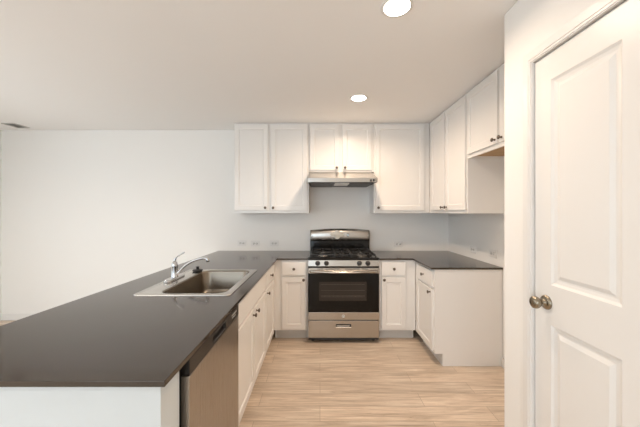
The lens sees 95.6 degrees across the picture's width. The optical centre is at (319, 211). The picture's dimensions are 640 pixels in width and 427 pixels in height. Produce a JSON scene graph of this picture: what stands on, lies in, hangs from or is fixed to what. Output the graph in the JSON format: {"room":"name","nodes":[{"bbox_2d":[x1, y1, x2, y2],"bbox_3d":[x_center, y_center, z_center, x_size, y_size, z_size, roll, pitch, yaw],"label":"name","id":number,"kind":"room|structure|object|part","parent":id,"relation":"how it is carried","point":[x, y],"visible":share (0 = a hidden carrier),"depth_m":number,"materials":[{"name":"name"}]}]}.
{"room":"kitchen","nodes":[
{"label":"kitchen","id":0,"kind":"room"},
{"bbox_2d":[0,130,0,313],"bbox_3d":[-4.240,0.180,-0.092,0.100,2.500,7.815,0,0,0],"label":"wall","id":1,"kind":"structure","parent":0,"point":[0,130],"depth_m":3.80,"materials":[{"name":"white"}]},
{"bbox_2d":[0,371,178,426],"bbox_3d":[-0.885,0.984,2.362,0.770,0.893,2.905,0,0,0],"label":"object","id":2,"kind":"structure","parent":0,"point":[19,406],"depth_m":0.91,"materials":[{"name":"white paint"}]},
{"bbox_2d":[0,251,309,386],"bbox_3d":[-0.797,0.525,2.347,1.326,0.018,2.932,0,0,0],"label":"countertop","id":3,"kind":"structure","parent":2,"relation":"on","point":[111,337],"depth_m":1.24,"materials":[{"name":"stone"}]},
{"bbox_2d":[163,252,209,282],"bbox_3d":[-0.978,0.406,2.185,0.290,0.206,0.250,0,0,0],"label":"faucet","id":4,"kind":"object","parent":3,"relation":"on","point":[175,273],"visible":1,"depth_m":2.17,"materials":[{"name":"silver metal"}]},
{"bbox_3d":[-1.095,0.500,2.185,0.056,0.018,0.250,0,0,0],"label":"plate","id":5,"kind":"part","parent":4,"relation":"part of","materials":[{"name":"silver metal"}]},
{"bbox_3d":[-0.963,0.413,2.185,0.260,0.146,0.026,0,0,0],"label":"spout","id":6,"kind":"part","parent":4,"relation":"part of","materials":[{"name":"silver metal"}]},
{"bbox_2d":[134,269,256,295],"bbox_3d":[-0.851,0.609,2.165,0.602,0.198,0.790,0,0,0],"label":"sink","id":7,"kind":"object","parent":3,"relation":"in","point":[207,282],"visible":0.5,"depth_m":2.36,"materials":[{"name":"silver metal"}]},
{"bbox_2d":[192,266,202,271],"bbox_3d":[-1.040,0.487,2.465,0.084,0.043,0.084,0,0,0],"label":"stopper","id":8,"kind":"object","parent":7,"relation":"on","point":[197,269],"visible":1,"depth_m":2.45,"materials":[{"name":"black rubber"}]},
{"bbox_2d":[163,271,248,292],"bbox_3d":[-0.805,0.610,2.165,0.421,0.194,0.709,0,0,0],"label":"basin","id":9,"kind":"object","parent":7,"relation":"in","point":[203,281],"depth_m":2.49,"materials":[{"name":"silver metal"}]},
{"bbox_2d":[1,130,447,319],"bbox_3d":[-1.252,0.180,3.865,6.075,2.500,0.100,0,0,0],"label":"wall","id":10,"kind":"structure","parent":0,"point":[84,213],"depth_m":3.81,"materials":[{"name":"white paint"}]},
{"bbox_2d":[1,314,33,319],"bbox_3d":[-2.730,1.387,3.808,2.920,0.085,0.014,0,0,0],"label":"baseboard","id":11,"kind":"structure","parent":10,"relation":"attached to","point":[3,316],"depth_m":3.80,"materials":[{"name":"white wood"}]},
{"bbox_2d":[237,240,245,245],"bbox_3d":[-1.026,0.414,3.810,0.116,0.074,0.011,0,0,0],"label":"wall outlet","id":12,"kind":"object","parent":10,"relation":"attached to","point":[239,242],"visible":1,"depth_m":3.81,"materials":[{"name":"white plastic"}]},
{"bbox_2d":[251,241,259,245],"bbox_3d":[-0.848,0.420,3.810,0.116,0.074,0.011,0,0,0],"label":"wall outlet","id":13,"kind":"object","parent":10,"relation":"attached to","point":[253,243],"visible":1,"depth_m":3.81,"materials":[{"name":"white plastic"}]},
{"bbox_2d":[234,123,309,212],"bbox_3d":[-0.586,-0.525,3.636,0.902,1.084,0.352,0,0,0],"label":"upper cabinet","id":14,"kind":"object","parent":10,"relation":"attached to","point":[271,160],"visible":0.99,"depth_m":3.50,"materials":[{"name":"white paint"}]},
{"bbox_3d":[-0.829,-0.529,3.500,0.402,1.029,0.020,0,0,0],"label":"door","id":15,"kind":"part","parent":14,"relation":"part of","materials":[{"name":"white paint"}]},
{"bbox_3d":[-0.370,-0.529,3.500,0.433,1.029,0.020,0,0,0],"label":"door","id":16,"kind":"part","parent":14,"relation":"part of","materials":[{"name":"white paint"}]},
{"bbox_2d":[270,240,278,245],"bbox_3d":[-0.602,0.417,3.810,0.116,0.074,0.011,0,0,0],"label":"wall outlet","id":17,"kind":"object","parent":10,"relation":"attached to","point":[272,242],"visible":1,"depth_m":3.81,"materials":[{"name":"white plastic"}]},
{"bbox_2d":[309,123,373,172],"bbox_3d":[0.258,-0.772,3.636,0.780,0.589,0.352,0,0,0],"label":"upper cabinet","id":18,"kind":"object","parent":10,"relation":"attached to","point":[333,147],"visible":0.98,"depth_m":3.50,"materials":[{"name":"white paint"}]},
{"bbox_3d":[0.056,-0.772,3.500,0.347,0.544,0.020,0,0,0],"label":"door","id":19,"kind":"part","parent":18,"relation":"part of","materials":[{"name":"white paint"}]},
{"bbox_3d":[0.447,-0.772,3.500,0.350,0.544,0.020,0,0,0],"label":"door","id":20,"kind":"part","parent":18,"relation":"part of","materials":[{"name":"white paint"}]},
{"bbox_2d":[308,172,377,186],"bbox_3d":[0.246,-0.391,3.484,0.762,0.170,0.656,0,0,0],"label":"range hood","id":21,"kind":"object","parent":10,"relation":"attached to","point":[315,179],"visible":1,"depth_m":3.23,"materials":[{"name":"silver metal"}]},
{"bbox_2d":[334,183,348,185],"bbox_3d":[0.245,-0.313,3.335,0.160,0.014,0.250,0,0,0],"label":"lamp","id":22,"kind":"object","parent":21,"relation":"attached to","point":[335,184],"depth_m":3.29,"materials":[{"name":"white"}]},
{"bbox_2d":[394,241,402,246],"bbox_3d":[1.032,0.426,3.810,0.116,0.074,0.011,0,0,0],"label":"wall outlet","id":23,"kind":"object","parent":10,"relation":"attached to","point":[396,243],"visible":1,"depth_m":3.81,"materials":[{"name":"white plastic"}]},
{"bbox_2d":[369,123,428,212],"bbox_3d":[0.986,-0.525,3.636,0.672,1.084,0.352,0,0,0],"label":"upper cabinet","id":24,"kind":"object","parent":10,"relation":"attached to","point":[401,150],"visible":1,"depth_m":3.50,"materials":[{"name":"white paint"}]},
{"bbox_2d":[0,320,503,426],"bbox_3d":[-1.252,1.460,-0.043,6.075,0.060,7.915,0,0,0],"label":"floor","id":25,"kind":"structure","parent":0,"point":[300,382],"depth_m":2.33,"materials":[{"name":"wood"}]},
{"bbox_2d":[179,305,237,426],"bbox_3d":[-0.775,0.984,1.374,0.601,0.892,0.636,0,0,0],"label":"dishwasher","id":26,"kind":"object","parent":25,"relation":"on","point":[208,381],"visible":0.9,"depth_m":1.29,"materials":[{"name":"grey metal"}]},
{"bbox_2d":[179,369,180,426],"bbox_3d":[-0.792,0.938,1.374,0.566,0.785,0.620,0,0,0],"label":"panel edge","id":27,"kind":"object","parent":26,"relation":"in","point":[180,369],"depth_m":1.06,"materials":[{"name":"grey plastic"}]},
{"bbox_3d":[-0.491,0.569,1.374,0.032,0.062,0.636,0,0,0],"label":"control panel","id":28,"kind":"part","parent":26,"relation":"part of","materials":[{"name":"black"}]},
{"bbox_2d":[238,273,265,426],"bbox_3d":[-0.790,0.984,2.168,0.660,0.893,0.927,0,0,0],"label":"base cabinet","id":29,"kind":"object","parent":25,"relation":"on","point":[252,308],"visible":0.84,"depth_m":2.07,"materials":[{"name":"white paint"}]},
{"bbox_3d":[-0.500,1.010,1.941,0.020,0.570,0.448,0,0,0],"label":"door","id":30,"kind":"part","parent":29,"relation":"part of","materials":[{"name":"white paint"}]},
{"bbox_3d":[-0.500,1.010,2.398,0.020,0.570,0.443,0,0,0],"label":"door","id":31,"kind":"part","parent":29,"relation":"part of","materials":[{"name":"white paint"}]},
{"bbox_2d":[264,264,273,352],"bbox_3d":[-0.790,0.984,2.921,0.660,0.893,0.574,0,0,0],"label":"base cabinet","id":32,"kind":"object","parent":25,"relation":"on","point":[269,290],"visible":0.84,"depth_m":2.87,"materials":[{"name":"white paint"}]},
{"bbox_3d":[-0.500,0.629,2.875,0.020,0.146,0.450,0,0,0],"label":"drawer","id":33,"kind":"part","parent":32,"relation":"part of","materials":[{"name":"white paint"}]},
{"bbox_2d":[274,260,307,337],"bbox_3d":[-0.321,0.984,3.485,0.374,0.893,0.652,0,0,0],"label":"base cabinet","id":34,"kind":"object","parent":25,"relation":"on","point":[290,276],"visible":0.95,"depth_m":3.20,"materials":[{"name":"white paint"}]},
{"bbox_3d":[-0.286,0.629,3.200,0.263,0.146,0.020,0,0,0],"label":"drawer","id":35,"kind":"part","parent":34,"relation":"part of","materials":[{"name":"white paint"}]},
{"bbox_3d":[-0.286,1.010,3.200,0.263,0.570,0.020,0,0,0],"label":"door","id":36,"kind":"part","parent":34,"relation":"part of","materials":[{"name":"white paint"}]},
{"bbox_2d":[308,228,378,340],"bbox_3d":[0.257,0.826,3.450,0.773,1.209,0.716,0,0,0],"label":"gas range","id":37,"kind":"object","parent":25,"relation":"on","point":[343,273],"visible":1,"depth_m":3.14,"materials":[{"name":"grey metal"}]},
{"bbox_3d":[0.220,0.296,3.700,0.180,0.112,0.008,0,0,0],"label":"clock panel","id":38,"kind":"part","parent":37,"relation":"part of","materials":[{"name":"silver metal"}]},
{"bbox_3d":[0.257,0.893,3.157,0.769,0.562,0.034,0,0,0],"label":"oven door","id":39,"kind":"part","parent":37,"relation":"part of","materials":[{"name":"black glass"}]},
{"bbox_3d":[0.257,0.881,3.156,0.765,0.420,0.028,0,0,0],"label":"oven glass","id":40,"kind":"part","parent":37,"relation":"part of","materials":[{"name":"black glass"}]},
{"bbox_3d":[0.257,1.383,3.163,0.765,0.025,0.015,0,0,0],"label":"kick plate","id":41,"kind":"part","parent":37,"relation":"part of","materials":[{"name":"black metal"}]},
{"bbox_3d":[0.257,1.275,3.155,0.767,0.186,0.030,0,0,0],"label":"drawer","id":42,"kind":"part","parent":37,"relation":"part of","materials":[{"name":"silver metal"}]},
{"bbox_2d":[308,248,378,259],"bbox_3d":[0.257,0.493,3.441,0.773,0.061,0.598,0,0,0],"label":"cooktop","id":43,"kind":"object","parent":37,"relation":"in","point":[315,253],"depth_m":3.31,"materials":[{"name":"black metal"}]},
{"bbox_3d":[0.257,0.560,3.172,0.771,0.069,0.056,0,0,0],"label":"control panel","id":44,"kind":"part","parent":37,"relation":"part of","materials":[{"name":"silver metal"}]},
{"bbox_3d":[0.257,0.651,3.117,0.735,0.029,0.050,0,0,0],"label":"handle","id":45,"kind":"part","parent":37,"relation":"part of","materials":[{"name":"silver metal"}]},
{"bbox_2d":[379,260,414,337],"bbox_3d":[0.856,0.984,3.485,0.401,0.893,0.652,0,0,0],"label":"base cabinet","id":46,"kind":"object","parent":25,"relation":"on","point":[396,277],"visible":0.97,"depth_m":3.20,"materials":[{"name":"white paint"}]},
{"bbox_3d":[0.811,0.629,3.200,0.264,0.146,0.020,0,0,0],"label":"drawer","id":47,"kind":"part","parent":46,"relation":"part of","materials":[{"name":"white paint"}]},
{"bbox_3d":[0.811,1.010,3.200,0.264,0.570,0.020,0,0,0],"label":"door","id":48,"kind":"part","parent":46,"relation":"part of","materials":[{"name":"white paint"}]},
{"bbox_2d":[416,262,501,365],"bbox_3d":[1.346,0.984,2.944,0.672,0.893,0.528,0,0,0],"label":"base cabinet","id":49,"kind":"object","parent":25,"relation":"on","point":[459,312],"visible":0.99,"depth_m":2.68,"materials":[{"name":"white paint"}]},
{"bbox_3d":[1.050,0.629,2.915,0.020,0.146,0.430,0,0,0],"label":"drawer","id":50,"kind":"part","parent":49,"relation":"part of","materials":[{"name":"white paint"}]},
{"bbox_3d":[1.050,1.010,2.915,0.020,0.570,0.430,0,0,0],"label":"door","id":51,"kind":"part","parent":49,"relation":"part of","materials":[{"name":"white paint"}]},
{"bbox_3d":[1.069,0.926,2.944,0.018,0.778,0.528,0,0,0],"label":"frame","id":52,"kind":"part","parent":49,"relation":"part of","materials":[{"name":"white paint"}]},
{"bbox_2d":[372,251,502,269],"bbox_3d":[1.167,0.525,3.239,1.030,0.018,1.148,0,0,0],"label":"countertop","id":53,"kind":"structure","parent":49,"relation":"on","point":[433,260],"depth_m":3.12,"materials":[{"name":"stone"}]},
{"bbox_2d":[0,0,517,129],"bbox_3d":[-1.252,-1.110,-0.043,6.075,0.080,7.915,0,0,0],"label":"ceiling","id":54,"kind":"structure","parent":0,"point":[65,64],"depth_m":2.06,"materials":[{"name":"white paint"}]},
{"bbox_2d":[1,123,29,127],"bbox_3d":[-3.775,-1.065,3.600,0.156,0.009,0.200,0,0,0],"label":"ceiling vent","id":55,"kind":"object","parent":54,"relation":"in","point":[15,125],"visible":1,"depth_m":3.59,"materials":[{"name":"white metal"}]},
{"bbox_2d":[350,94,367,101],"bbox_3d":[0.365,-1.066,2.730,0.168,0.008,0.168,0,0,0],"label":"recessed light","id":56,"kind":"object","parent":54,"relation":"in","point":[359,97],"visible":1,"depth_m":2.71,"materials":[{"name":"white plastic"}]},
{"bbox_2d":[381,0,413,17],"bbox_3d":[0.402,-1.066,1.514,0.168,0.008,0.168,0,0,0],"label":"recessed light","id":57,"kind":"object","parent":54,"relation":"in","point":[389,8],"visible":1,"depth_m":1.51,"materials":[{"name":"white plastic"}]},
{"bbox_2d":[448,213,503,357],"bbox_3d":[1.735,0.180,-0.092,0.100,2.500,7.815,0,0,0],"label":"wall","id":58,"kind":"structure","parent":0,"point":[484,231],"depth_m":3.04,"materials":[{"name":"white paint"}]},
{"bbox_2d":[430,93,503,212],"bbox_3d":[1.478,-0.525,3.054,0.408,1.084,0.908,0,0,0],"label":"upper cabinet","id":59,"kind":"object","parent":58,"relation":"attached to","point":[459,183],"visible":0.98,"depth_m":2.75,"materials":[{"name":"white paint"}]},
{"bbox_3d":[1.315,-0.529,3.237,0.020,1.029,0.365,0,0,0],"label":"door","id":60,"kind":"part","parent":59,"relation":"part of","materials":[{"name":"white paint"}]},
{"bbox_3d":[1.334,-0.525,3.054,0.018,1.084,0.908,0,0,0],"label":"frame","id":61,"kind":"part","parent":59,"relation":"part of","materials":[{"name":"white paint"}]},
{"bbox_3d":[1.315,-0.529,2.817,0.020,1.029,0.405,0,0,0],"label":"door","id":62,"kind":"part","parent":59,"relation":"part of","materials":[{"name":"white paint"}]},
{"bbox_2d":[470,246,475,253],"bbox_3d":[1.680,0.418,3.186,0.011,0.074,0.116,0,0,0],"label":"wall outlet","id":63,"kind":"object","parent":58,"relation":"attached to","point":[472,248],"visible":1,"depth_m":3.17,"materials":[{"name":"white plastic"}]},
{"bbox_2d":[467,64,503,157],"bbox_3d":[1.478,-0.771,2.129,0.408,0.592,0.938,0,0,0],"label":"upper cabinet","id":64,"kind":"object","parent":58,"relation":"attached to","point":[485,101],"visible":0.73,"depth_m":2.30,"materials":[{"name":"white paint"}]},
{"bbox_3d":[1.315,-0.774,1.896,0.020,0.539,0.432,0,0,0],"label":"door","id":65,"kind":"part","parent":64,"relation":"part of","materials":[{"name":"white paint"}]},
{"bbox_2d":[489,249,496,257],"bbox_3d":[1.680,0.408,2.820,0.011,0.074,0.116,0,0,0],"label":"wall outlet","id":66,"kind":"object","parent":58,"relation":"attached to","point":[492,253],"visible":1,"depth_m":2.80,"materials":[{"name":"white plastic"}]},
{"bbox_2d":[501,357,503,367],"bbox_3d":[1.678,1.387,2.129,0.014,0.085,1.098,0,0,0],"label":"baseboard","id":67,"kind":"structure","parent":58,"relation":"attached to","point":[502,358],"depth_m":2.65,"materials":[{"name":"white wood"}]},
{"bbox_2d":[504,0,596,426],"bbox_3d":[1.345,0.180,-1.210,0.680,2.500,5.580,0,0,0],"label":"wall","id":68,"kind":"structure","parent":0,"point":[528,23],"depth_m":1.48,"materials":[{"name":"white paint"}]},
{"bbox_2d":[523,0,625,426],"bbox_3d":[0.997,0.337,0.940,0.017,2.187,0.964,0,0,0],"label":"trim","id":69,"kind":"structure","parent":68,"relation":"attached to","point":[599,7],"depth_m":1.37,"materials":[{"name":"white wood"}]},
{"bbox_2d":[529,0,639,426],"bbox_3d":[0.997,0.363,0.938,0.108,2.118,0.854,0,0,0],"label":"door","id":70,"kind":"structure","parent":68,"relation":"in","point":[586,300],"depth_m":1.09,"materials":[{"name":"white wood"}]},
{"bbox_3d":[0.977,0.405,1.294,0.068,0.064,0.064,0,0,0],"label":"knob","id":71,"kind":"part","parent":70,"relation":"part of","materials":[{"name":"silver metal"}]}
]}

